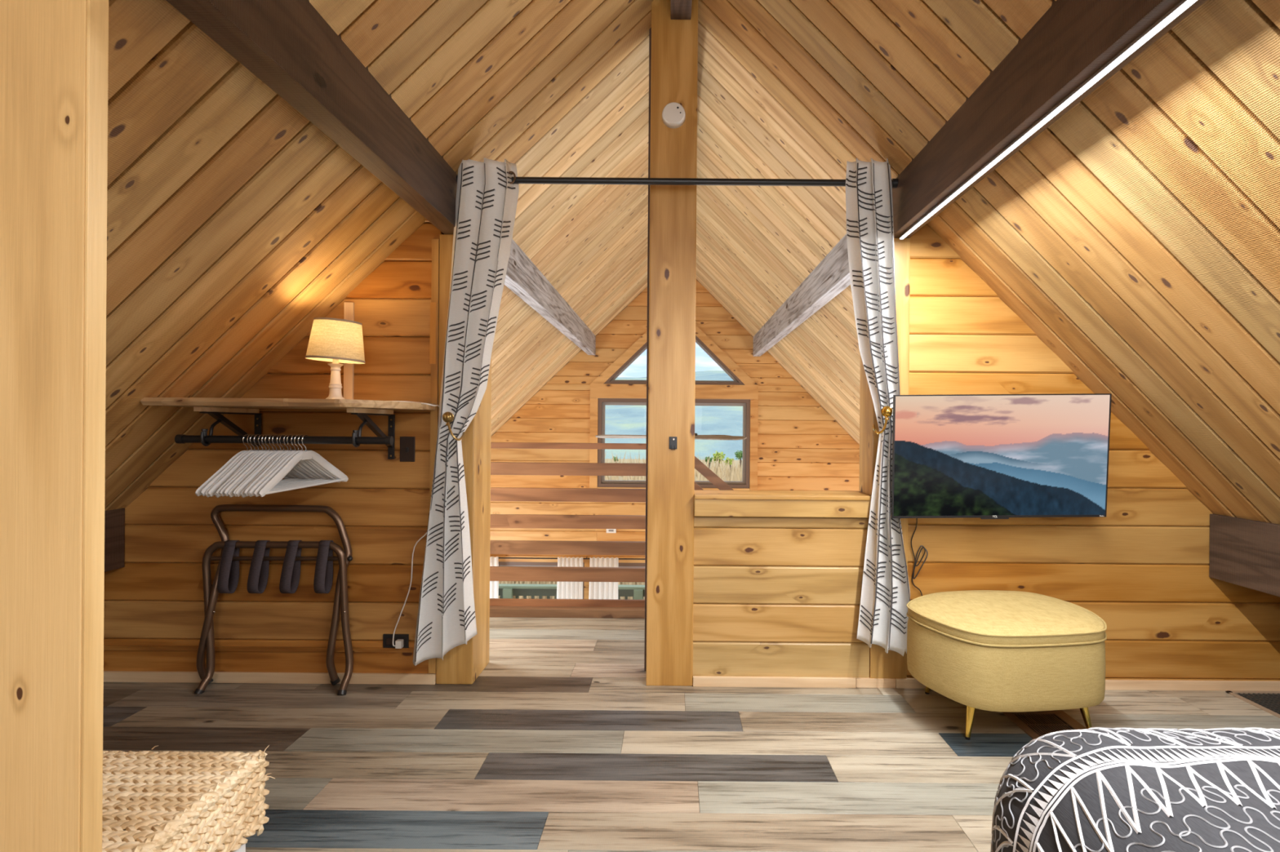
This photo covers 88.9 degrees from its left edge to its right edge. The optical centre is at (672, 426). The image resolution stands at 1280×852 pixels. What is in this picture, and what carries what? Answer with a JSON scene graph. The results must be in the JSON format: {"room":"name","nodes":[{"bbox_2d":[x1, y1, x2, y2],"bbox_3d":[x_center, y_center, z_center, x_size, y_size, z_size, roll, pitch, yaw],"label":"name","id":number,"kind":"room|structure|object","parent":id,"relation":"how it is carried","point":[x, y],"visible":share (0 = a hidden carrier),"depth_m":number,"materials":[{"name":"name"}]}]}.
{"room":"loft bedroom","nodes":[
{"label":"loft bedroom","id":0,"kind":"room"},
{"bbox_2d":[103,219,444,673],"bbox_3d":[-2.179,0.083,3.038,2.236,2.159,0.145,0,0,0],"label":"wall","id":1,"kind":"structure","parent":0,"point":[157,598],"depth_m":2.96,"materials":[{"name":"brown wood"}]},
{"bbox_2d":[103,645,413,653],"bbox_3d":[-2.192,1.011,2.959,2.233,0.020,0.009,0,0,0],"label":"trim","id":2,"kind":"structure","parent":1,"relation":"attached to","point":[105,647],"depth_m":2.96,"materials":[{"name":"brown wood"}]},
{"bbox_2d":[103,671,435,684],"bbox_3d":[-2.193,1.140,2.956,2.231,0.046,0.016,0,0,0],"label":"baseboard","id":3,"kind":"structure","parent":1,"relation":"attached to","point":[108,676],"depth_m":2.95,"materials":[{"name":"brown wood"}]},
{"bbox_2d":[343,302,354,399],"bbox_3d":[-1.471,-0.339,2.958,0.040,0.444,0.013,0,0,0],"label":"trim","id":4,"kind":"structure","parent":1,"relation":"attached to","point":[348,309],"depth_m":2.95,"materials":[{"name":"brown wood"}]},
{"bbox_2d":[382,634,408,648],"bbox_3d":[-1.259,0.979,2.960,0.116,0.066,0.010,0,0,0],"label":"wall socket","id":5,"kind":"object","parent":1,"relation":"attached to","point":[387,638],"visible":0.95,"depth_m":2.96,"materials":[{"name":"black plastic"}]},
{"bbox_2d":[386,638,392,645],"bbox_3d":[-1.285,0.979,2.958,0.034,0.032,0.005,0,0,0],"label":"receptacle","id":6,"kind":"object","parent":5,"relation":"attached to","point":[388,641],"depth_m":2.96,"materials":[{"name":"brown plastic"}]},
{"bbox_2d":[400,436,415,462],"bbox_3d":[-1.206,0.105,2.958,0.068,0.114,0.014,0,0,0],"label":"light switch","id":7,"kind":"object","parent":1,"relation":"attached to","point":[407,444],"visible":1,"depth_m":2.96,"materials":[{"name":"brown plastic"}]},
{"bbox_2d":[429,302,436,364],"bbox_3d":[-1.087,-0.421,2.958,0.028,0.279,0.013,0,0,0],"label":"trim","id":8,"kind":"structure","parent":1,"relation":"attached to","point":[433,305],"depth_m":2.95,"materials":[{"name":"brown wood"}]},
{"bbox_2d":[428,239,439,673],"bbox_3d":[-1.085,0.137,2.958,0.032,1.970,0.011,0,0,0],"label":"trim","id":9,"kind":"structure","parent":1,"relation":"attached to","point":[435,242],"depth_m":2.95,"materials":[{"name":"brown wood"}]},
{"bbox_2d":[104,0,653,511],"bbox_3d":[-1.756,-0.437,3.005,3.568,3.457,11.010,0,0,0],"label":"ceiling","id":10,"kind":"structure","parent":0,"point":[235,223],"depth_m":2.43,"materials":[{"name":"brown wood"}]},
{"bbox_2d":[104,507,124,572],"bbox_3d":[-2.567,0.500,0.355,0.153,0.281,5.211,0,0,0],"label":"beam","id":11,"kind":"structure","parent":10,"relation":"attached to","point":[114,519],"depth_m":2.91,"materials":[{"name":"brown wood"}]},
{"bbox_2d":[140,397,435,410],"bbox_3d":[-1.537,-0.090,2.691,0.925,0.029,0.514,0,0,0],"label":"shelf board","id":12,"kind":"object","parent":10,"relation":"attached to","point":[248,403],"visible":0.99,"depth_m":2.45,"materials":[{"name":"brown wood"}]},
{"bbox_2d":[193,406,262,446],"bbox_3d":[-1.876,0.008,2.760,0.032,0.169,0.380,0,0,0],"label":"shelf bracket","id":13,"kind":"object","parent":12,"relation":"attached to","point":[215,412],"visible":0.88,"depth_m":2.73,"materials":[{"name":"black metal"}]},
{"bbox_2d":[174,434,393,445],"bbox_3d":[-1.560,0.056,2.620,0.860,0.037,0.036,0,0,0],"label":"rail","id":14,"kind":"object","parent":12,"relation":"attached to","point":[180,438],"visible":0.98,"depth_m":2.61,"materials":[{"name":"black metal"}]},
{"bbox_2d":[195,434,286,496],"bbox_3d":[-1.711,0.148,2.628,0.010,0.228,0.454,0,0,13],"label":"hanger","id":15,"kind":"object","parent":14,"relation":"hanging from","point":[198,491],"visible":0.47,"depth_m":2.50,"materials":[{"name":"white paint"}]},
{"bbox_2d":[200,434,291,496],"bbox_3d":[-1.695,0.147,2.627,0.010,0.227,0.454,0,0,12],"label":"hanger","id":16,"kind":"object","parent":14,"relation":"hanging from","point":[207,486],"visible":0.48,"depth_m":2.50,"materials":[{"name":"white plastic"}]},
{"bbox_2d":[204,434,293,497],"bbox_3d":[-1.682,0.150,2.631,0.010,0.232,0.454,0,0,12],"label":"hanger","id":17,"kind":"object","parent":14,"relation":"hanging from","point":[238,460],"visible":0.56,"depth_m":2.53,"materials":[{"name":"white plastic"}]},
{"bbox_2d":[208,434,297,497],"bbox_3d":[-1.667,0.149,2.629,0.010,0.229,0.454,0,0,13],"label":"hanger","id":18,"kind":"object","parent":14,"relation":"hanging from","point":[212,491],"visible":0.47,"depth_m":2.50,"materials":[{"name":"white plastic"}]},
{"bbox_2d":[214,434,302,497],"bbox_3d":[-1.651,0.150,2.632,0.010,0.233,0.454,0,0,11],"label":"hanger","id":19,"kind":"object","parent":14,"relation":"hanging from","point":[256,452],"visible":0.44,"depth_m":2.59,"materials":[{"name":"white plastic"}]},
{"bbox_2d":[216,434,304,497],"bbox_3d":[-1.636,0.149,2.628,0.010,0.229,0.454,0,0,13],"label":"hanger","id":20,"kind":"object","parent":14,"relation":"hanging from","point":[219,491],"visible":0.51,"depth_m":2.52,"materials":[{"name":"white plastic"}]},
{"bbox_2d":[219,434,307,496],"bbox_3d":[-1.623,0.148,2.628,0.010,0.228,0.454,0,0,12],"label":"hanger","id":21,"kind":"object","parent":14,"relation":"hanging from","point":[255,458],"visible":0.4,"depth_m":2.53,"materials":[{"name":"white plastic"}]},
{"bbox_2d":[223,435,311,496],"bbox_3d":[-1.608,0.148,2.627,0.010,0.227,0.454,0,0,12],"label":"hanger","id":22,"kind":"object","parent":14,"relation":"hanging from","point":[226,492],"visible":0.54,"depth_m":2.53,"materials":[{"name":"white plastic"}]},
{"bbox_2d":[227,435,314,497],"bbox_3d":[-1.593,0.150,2.631,0.010,0.232,0.454,0,0,13],"label":"hanger","id":23,"kind":"object","parent":14,"relation":"hanging from","point":[230,494],"visible":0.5,"depth_m":2.53,"materials":[{"name":"white plastic"}]},
{"bbox_2d":[233,435,318,496],"bbox_3d":[-1.577,0.149,2.628,0.010,0.228,0.454,0,0,12],"label":"hanger","id":24,"kind":"object","parent":14,"relation":"hanging from","point":[274,452],"visible":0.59,"depth_m":2.57,"materials":[{"name":"white plastic"}]},
{"bbox_2d":[235,435,322,497],"bbox_3d":[-1.565,0.149,2.629,0.010,0.229,0.454,0,0,13],"label":"hanger","id":25,"kind":"object","parent":14,"relation":"hanging from","point":[249,480],"visible":0.48,"depth_m":2.54,"materials":[{"name":"white plastic"}]},
{"bbox_2d":[240,435,324,497],"bbox_3d":[-1.547,0.151,2.632,0.010,0.232,0.454,0,0,13],"label":"hanger","id":26,"kind":"object","parent":14,"relation":"hanging from","point":[242,495],"visible":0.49,"depth_m":2.54,"materials":[{"name":"white plastic"}]},
{"bbox_2d":[244,435,328,496],"bbox_3d":[-1.536,0.149,2.627,0.010,0.227,0.454,0,0,11],"label":"hanger","id":27,"kind":"object","parent":14,"relation":"hanging from","point":[280,456],"visible":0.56,"depth_m":2.57,"materials":[{"name":"white plastic"}]},
{"bbox_2d":[247,435,333,497],"bbox_3d":[-1.519,0.149,2.628,0.010,0.228,0.454,0,0,13],"label":"hanger","id":28,"kind":"object","parent":14,"relation":"hanging from","point":[289,452],"visible":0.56,"depth_m":2.61,"materials":[{"name":"white plastic"}]},
{"bbox_2d":[248,435,340,496],"bbox_3d":[-1.505,0.148,2.626,0.010,0.226,0.455,0,0,15],"label":"hanger","id":29,"kind":"object","parent":14,"relation":"hanging from","point":[252,491],"visible":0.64,"depth_m":2.54,"materials":[{"name":"white plastic"}]},
{"bbox_2d":[253,435,343,497],"bbox_3d":[-1.490,0.150,2.628,0.010,0.229,0.454,0,0,15],"label":"hanger","id":30,"kind":"object","parent":14,"relation":"hanging from","point":[257,491],"visible":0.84,"depth_m":2.54,"materials":[{"name":"white plastic"}]},
{"bbox_2d":[258,435,348,497],"bbox_3d":[-1.475,0.150,2.629,0.010,0.229,0.454,0,0,14],"label":"hanger","id":31,"kind":"object","parent":14,"relation":"hanging from","point":[307,455],"visible":0.99,"depth_m":2.60,"materials":[{"name":"white plastic"}]},
{"bbox_2d":[305,317,439,648],"bbox_3d":[-1.256,0.281,2.771,0.545,1.440,0.340,0,0,-32],"label":"table lamp","id":32,"kind":"object","parent":12,"relation":"attached to","point":[334,340],"depth_m":2.65,"materials":[{"name":"beige fabric"}]},
{"bbox_2d":[165,0,457,234],"bbox_3d":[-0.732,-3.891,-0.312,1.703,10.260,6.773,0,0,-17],"label":"beam","id":33,"kind":"structure","parent":10,"relation":"attached to","point":[287,45],"depth_m":1.83,"materials":[{"name":"brown wood"}]},
{"bbox_2d":[456,175,897,188],"bbox_3d":[0.019,-1.077,2.870,1.934,0.040,0.039,0,0,0],"label":"tension rod","id":34,"kind":"object","parent":33,"relation":"attached to","point":[532,180],"visible":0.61,"depth_m":2.86,"materials":[{"name":"black paint"}]},
{"bbox_2d":[413,158,519,666],"bbox_3d":[-0.917,-0.062,2.855,0.447,2.206,0.104,0,0,3],"label":"curtain","id":35,"kind":"object","parent":34,"relation":"hanging from","point":[486,200],"visible":0.99,"depth_m":2.87,"materials":[{"name":"white fabric"}]},
{"bbox_2d":[845,158,910,656],"bbox_3d":[0.905,-0.079,2.854,0.316,2.170,0.111,0,0,0],"label":"curtain","id":36,"kind":"object","parent":34,"relation":"hanging from","point":[882,622],"visible":0.91,"depth_m":2.87,"materials":[{"name":"white fabric"}]},
{"bbox_2d":[504,238,595,355],"bbox_3d":[-0.994,-1.013,5.580,0.089,0.285,4.860,0,0,0],"label":"ceiling beam","id":37,"kind":"structure","parent":10,"relation":"attached to","point":[523,278],"depth_m":4.86,"materials":[{"name":"grey wood"}]},
{"bbox_2d":[671,0,692,19],"bbox_3d":[0.037,-1.913,0.351,0.092,0.143,5.203,0,0,0],"label":"ridge","id":38,"kind":"object","parent":10,"relation":"attached to","point":[680,9],"visible":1,"depth_m":2.88,"materials":[{"name":"brown wood"}]},
{"bbox_2d":[489,280,859,599],"bbox_3d":[-0.007,0.912,8.080,6.600,5.936,0.140,0,0,0],"label":"wall","id":39,"kind":"structure","parent":0,"point":[801,446],"depth_m":8.01,"materials":[{"name":"brown wood"}]},
{"bbox_2d":[498,561,584,599],"bbox_3d":[-1.931,2.415,8.055,1.675,1.500,0.090,0,0,0],"label":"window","id":40,"kind":"structure","parent":39,"relation":"in","point":[500,563],"depth_m":8.01,"materials":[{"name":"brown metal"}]},
{"bbox_2d":[489,555,644,563],"bbox_3d":[-1.163,1.637,8.000,3.500,0.072,0.019,0,0,0],"label":"trim","id":41,"kind":"structure","parent":39,"relation":"attached to","point":[571,557],"depth_m":7.99,"materials":[{"name":"brown wood"}]},
{"bbox_2d":[497,556,644,559],"bbox_3d":[-1.213,1.605,7.936,3.500,0.016,0.108,0,0,0],"label":"curtain rod","id":42,"kind":"object","parent":39,"relation":"attached to","point":[586,557],"visible":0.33,"depth_m":7.88,"materials":[{"name":"black paint"}]},
{"bbox_2d":[489,556,498,598],"bbox_3d":[-2.308,2.574,7.862,0.424,2.006,0.041,0,0,0],"label":"sheer curtain","id":43,"kind":"object","parent":42,"relation":"hanging from","point":[494,562],"visible":0.07,"depth_m":7.86,"materials":[{"name":"white fabric"}]},
{"bbox_2d":[556,556,582,599],"bbox_3d":[-1.251,2.582,7.862,0.343,2.006,0.042,0,0,0],"label":"sheer curtain","id":44,"kind":"object","parent":42,"relation":"hanging from","point":[565,590],"visible":0.19,"depth_m":7.86,"materials":[{"name":"white fabric"}]},
{"bbox_2d":[588,557,618,599],"bbox_3d":[-0.841,2.586,7.862,0.384,2.006,0.040,0,0,0],"label":"sheer curtain","id":45,"kind":"object","parent":42,"relation":"hanging from","point":[597,590],"visible":0.24,"depth_m":7.86,"materials":[{"name":"white fabric"}]},
{"bbox_2d":[606,528,616,533],"bbox_3d":[-0.757,1.283,7.997,0.120,0.060,0.025,0,0,0],"label":"thermostat","id":46,"kind":"object","parent":39,"relation":"attached to","point":[608,531],"visible":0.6,"depth_m":7.99,"materials":[{"name":"white plastic"}]},
{"bbox_2d":[618,562,644,567],"bbox_3d":[-0.294,2.428,8.055,1.450,1.500,0.090,0,0,0],"label":"window","id":47,"kind":"structure","parent":39,"relation":"in","point":[620,564],"depth_m":8.01,"materials":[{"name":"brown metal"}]},
{"bbox_2d":[589,383,758,490],"bbox_3d":[0.012,0.168,8.046,2.063,1.355,0.108,0,0,0],"label":"window","id":48,"kind":"structure","parent":39,"relation":"in","point":[602,395],"depth_m":7.99,"materials":[{"name":"brown wood"}]},
{"bbox_2d":[591,324,757,385],"bbox_3d":[0.021,-0.997,8.046,2.059,0.975,0.108,0,0,0],"label":"window","id":49,"kind":"structure","parent":39,"relation":"in","point":[609,375],"depth_m":7.99,"materials":[{"name":"brown wood"}]},
{"bbox_3d":[0.037,-1.913,5.595,0.092,0.143,4.830,0,0,0],"label":"ridge","id":50,"kind":"object","parent":39,"relation":"attached to","visible":0},
{"bbox_2d":[595,433,746,439],"bbox_3d":[-0.026,-0.826,5.896,1.323,2.032,1.382,0,0,0],"label":"ceiling fan","id":51,"kind":"object","parent":50,"relation":"hanging from","point":[696,437],"visible":0.1,"depth_m":5.79,"materials":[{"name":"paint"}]},
{"bbox_2d":[102,617,1279,851],"bbox_3d":[-0.010,1.260,0.885,6.600,0.160,6.370,0,0,0],"label":"floor","id":52,"kind":"structure","parent":0,"point":[562,743],"depth_m":2.37,"materials":[{"name":"brown"}]},
{"bbox_2d":[0,0,86,851],"bbox_3d":[-1.003,0.152,0.902,0.397,2.040,0.032,0,0,0],"label":"post","id":53,"kind":"object","parent":52,"relation":"on","point":[43,42],"visible":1,"depth_m":0.89,"materials":[{"name":"beige wood"}]},
{"bbox_2d":[80,0,108,851],"bbox_3d":[-0.802,0.154,0.902,0.004,2.040,0.030,0,0,0],"label":"trim","id":54,"kind":"structure","parent":53,"relation":"attached to","point":[97,11],"depth_m":0.90,"materials":[{"name":"beige wood"}]},
{"bbox_2d":[102,745,275,851],"bbox_3d":[-1.261,0.936,1.215,0.768,0.468,0.493,0,0,0],"label":"woven basket","id":55,"kind":"object","parent":52,"relation":"on","point":[165,801],"visible":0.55,"depth_m":1.30,"materials":[{"name":"brown wicker"}]},
{"bbox_2d":[193,504,353,694],"bbox_3d":[-1.768,0.767,2.887,0.719,0.825,0.147,0,0,0],"label":"luggage rack","id":56,"kind":"object","parent":52,"relation":"on","point":[226,579],"visible":1,"depth_m":2.90,"materials":[{"name":"brown metal"}]},
{"bbox_2d":[435,234,491,684],"bbox_3d":[-0.984,0.151,3.092,0.166,2.042,0.275,0,0,0],"label":"post","id":57,"kind":"object","parent":52,"relation":"on","point":[463,664],"visible":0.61,"depth_m":2.98,"materials":[{"name":"brown wood"}]},
{"bbox_2d":[442,412,464,440],"bbox_3d":[-0.948,0.001,2.863,0.078,0.124,0.192,0,0,0],"label":"curtain holdback","id":58,"kind":"object","parent":57,"relation":"attached to","point":[447,417],"visible":0.93,"depth_m":2.78,"materials":[{"name":"gold metal"}]},
{"bbox_2d":[489,442,645,618],"bbox_3d":[-1.062,0.636,4.044,2.285,1.071,0.112,0,0,0],"label":"loft railing","id":59,"kind":"object","parent":52,"relation":"on","point":[499,607],"visible":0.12,"depth_m":4.00,"materials":[{"name":"brown wood"}]},
{"bbox_2d":[694,456,733,490],"bbox_3d":[0.338,0.440,4.120,0.613,0.578,0.040,0,0,0],"label":"stair railing","id":60,"kind":"object","parent":59,"relation":"attached to","point":[700,466],"visible":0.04,"depth_m":4.10,"materials":[{"name":"brown wood"}]},
{"bbox_2d":[644,27,651,671],"bbox_3d":[-0.018,-0.380,3.152,0.213,3.120,0.045,0,0,0],"label":"backing","id":61,"kind":"object","parent":52,"relation":"on","point":[650,30],"visible":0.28,"depth_m":3.13,"materials":[{"name":"brown wood"}]},
{"bbox_2d":[646,0,697,685],"bbox_3d":[-0.003,-0.385,3.042,0.212,3.130,0.175,0,0,0],"label":"post","id":62,"kind":"object","parent":52,"relation":"on","point":[674,42],"visible":0.99,"depth_m":2.96,"materials":[{"name":"brown wood"}]},
{"bbox_2d":[669,436,676,449],"bbox_3d":[0.001,0.078,2.947,0.036,0.059,0.017,0,0,0],"label":"plate","id":63,"kind":"object","parent":62,"relation":"attached to","point":[673,440],"visible":1,"depth_m":2.95,"materials":[{"name":"black paint"}]},
{"bbox_2d":[662,102,685,128],"bbox_3d":[0.004,-1.403,2.935,0.108,0.108,0.040,0,0,0],"label":"smoke detector","id":64,"kind":"object","parent":62,"relation":"attached to","point":[673,114],"visible":1,"depth_m":2.92,"materials":[{"name":"white plastic"}]},
{"bbox_2d":[858,238,910,679],"bbox_3d":[0.987,0.167,3.058,0.167,2.042,0.205,0,0,0],"label":"post","id":65,"kind":"object","parent":52,"relation":"on","point":[891,664],"visible":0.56,"depth_m":2.96,"materials":[{"name":"brown wood"}]},
{"bbox_2d":[872,406,893,434],"bbox_3d":[0.907,-0.025,2.863,0.068,0.119,0.191,0,0,0],"label":"tieback","id":66,"kind":"object","parent":65,"relation":"attached to","point":[886,411],"visible":1,"depth_m":2.78,"materials":[{"name":"gold metal"}]},
{"bbox_2d":[906,590,1106,740],"bbox_3d":[1.323,0.955,2.627,0.725,0.470,0.642,0,0,0],"label":"storage ottoman","id":67,"kind":"object","parent":52,"relation":"on","point":[995,651],"visible":0.98,"depth_m":2.37,"materials":[{"name":"yellow fabric"}]},
{"bbox_2d":[1001,710,1086,739],"bbox_3d":[1.497,1.189,2.587,0.257,0.006,0.265,0,0,0],"label":"floor vent","id":68,"kind":"object","parent":52,"relation":"in","point":[1037,724],"visible":0.58,"depth_m":2.61,"materials":[{"name":"brown wood"}]},
{"bbox_2d":[991,727,1279,851],"bbox_3d":[1.475,0.881,0.196,1.756,0.622,2.393,0,0,0],"label":"bed","id":69,"kind":"object","parent":52,"relation":"on","point":[1094,789],"visible":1,"depth_m":1.09,"materials":[{"name":"grey fabric"}]},
{"bbox_2d":[1225,690,1279,718],"bbox_3d":[2.841,1.199,2.688,0.700,0.007,0.495,0,0,0],"label":"rug","id":70,"kind":"object","parent":52,"relation":"in","point":[1268,702],"visible":1,"depth_m":2.85,"materials":[{"name":"grey fabric"}]},
{"bbox_2d":[693,489,871,677],"bbox_3d":[0.496,0.748,3.035,0.803,0.872,0.230,0,0,0],"label":"wall","id":71,"kind":"structure","parent":0,"point":[778,575],"depth_m":2.96,"materials":[{"name":"brown wood"}]},
{"bbox_2d":[696,0,1279,524],"bbox_3d":[1.815,-0.363,3.005,3.569,3.547,11.010,0,0,0],"label":"ceiling","id":72,"kind":"structure","parent":0,"point":[1136,236],"depth_m":2.39,"materials":[{"name":"brown wood"}]},
{"bbox_2d":[752,234,850,356],"bbox_3d":[1.031,-0.997,5.580,0.089,0.285,4.860,0,0,0],"label":"ceiling beam","id":73,"kind":"structure","parent":72,"relation":"attached to","point":[831,276],"depth_m":4.74,"materials":[{"name":"grey wood"}]},
{"bbox_2d":[892,0,1207,238],"bbox_3d":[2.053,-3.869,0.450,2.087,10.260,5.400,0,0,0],"label":"beam","id":74,"kind":"structure","parent":72,"relation":"attached to","point":[1073,40],"depth_m":1.82,"materials":[{"name":"brown wood"}]},
{"bbox_2d":[898,0,1197,239],"bbox_3d":[1.027,-0.844,0.465,0.018,0.012,4.930,0,0,0],"label":"strip light","id":75,"kind":"object","parent":74,"relation":"attached to","point":[1183,5],"visible":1,"depth_m":1.67,"materials":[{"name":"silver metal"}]},
{"bbox_2d":[1208,514,1279,596],"bbox_3d":[2.517,0.544,0.355,0.157,0.288,5.211,0,0,0],"label":"beam","id":76,"kind":"structure","parent":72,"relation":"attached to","point":[1244,553],"depth_m":2.77,"materials":[{"name":"brown wood"}]},
{"bbox_2d":[906,224,1279,680],"bbox_3d":[2.166,0.117,3.038,2.190,2.159,0.145,0,0,0],"label":"wall","id":77,"kind":"structure","parent":0,"point":[1142,567],"depth_m":2.96,"materials":[{"name":"brown wood"}]},
{"bbox_2d":[693,675,1279,691],"bbox_3d":[1.691,1.171,2.956,3.199,0.044,0.016,0,0,0],"label":"baseboard","id":78,"kind":"structure","parent":77,"relation":"attached to","point":[861,682],"depth_m":2.95,"materials":[{"name":"brown wood"}]},
{"bbox_2d":[891,393,1111,595],"bbox_3d":[1.401,0.360,2.864,0.929,1.005,0.202,0,0,0],"label":"television","id":79,"kind":"object","parent":77,"relation":"attached to","point":[984,456],"visible":0.99,"depth_m":2.79,"materials":[{"name":"black plastic"}]},
{"label":"outside","id":80,"kind":"structure","parent":0,"visible":0},
{"bbox_2d":[515,458,742,599],"bbox_3d":[-0.032,4.068,42.000,140.000,0.775,60.000,0,0,0],"label":"field","id":81,"kind":"structure","parent":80,"point":[736,463],"depth_m":66.82,"materials":[{"name":"green plant"}]},
{"bbox_2d":[497,449,742,599],"bbox_3d":[-0.229,3.261,36.230,64.696,2.422,48.300,0,0,0],"label":"dry brush","id":82,"kind":"object","parent":81,"relation":"on","point":[736,473],"visible":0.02,"depth_m":44.72,"materials":[{"name":"beige plant"}]},
{"bbox_2d":[705,456,711,468],"bbox_3d":[3.291,3.448,59.985,0.732,1.350,0.745,0,0,0],"label":"leafy tree","id":83,"kind":"object","parent":81,"relation":"on","point":[706,457],"visible":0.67,"depth_m":59.92,"materials":[{"name":"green plant"}]},
{"bbox_2d":[711,450,725,465],"bbox_3d":[4.094,3.173,58.036,1.244,1.905,1.217,0,0,0],"label":"leafy tree","id":84,"kind":"object","parent":81,"relation":"on","point":[717,455],"visible":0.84,"depth_m":57.86,"materials":[{"name":"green plant"}]},
{"bbox_2d":[724,457,733,468],"bbox_3d":[4.939,3.436,56.977,0.866,1.399,0.800,0,0,-44],"label":"leafy tree","id":85,"kind":"object","parent":81,"relation":"on","point":[726,458],"visible":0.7,"depth_m":56.85,"materials":[{"name":"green plant"}]},
{"bbox_2d":[734,450,742,468],"bbox_3d":[6.158,3.179,59.982,1.037,1.922,0.946,0,0,0],"label":"leafy tree","id":86,"kind":"object","parent":81,"relation":"on","point":[739,455],"visible":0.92,"depth_m":59.87,"materials":[{"name":"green plant"}]},
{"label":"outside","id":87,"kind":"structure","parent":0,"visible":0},
{"bbox_2d":[604,370,751,460],"bbox_3d":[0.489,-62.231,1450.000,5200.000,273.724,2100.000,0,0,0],"label":"sky","id":88,"kind":"structure","parent":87,"point":[619,420],"depth_m":753.49,"materials":[{"name":"blue"}]},
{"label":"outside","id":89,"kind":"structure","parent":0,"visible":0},
{"bbox_3d":[-0.030,3.820,8.985,6.600,0.080,1.630,0,0,0],"label":"floor","id":90,"kind":"structure","parent":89,"visible":0},
{"bbox_2d":[498,583,644,599],"bbox_3d":[-1.024,3.063,9.580,4.400,1.418,0.180,0,0,0],"label":"deck railing","id":91,"kind":"object","parent":90,"relation":"on","point":[505,590],"visible":0.12,"depth_m":9.58,"materials":[{"name":"green wood"}]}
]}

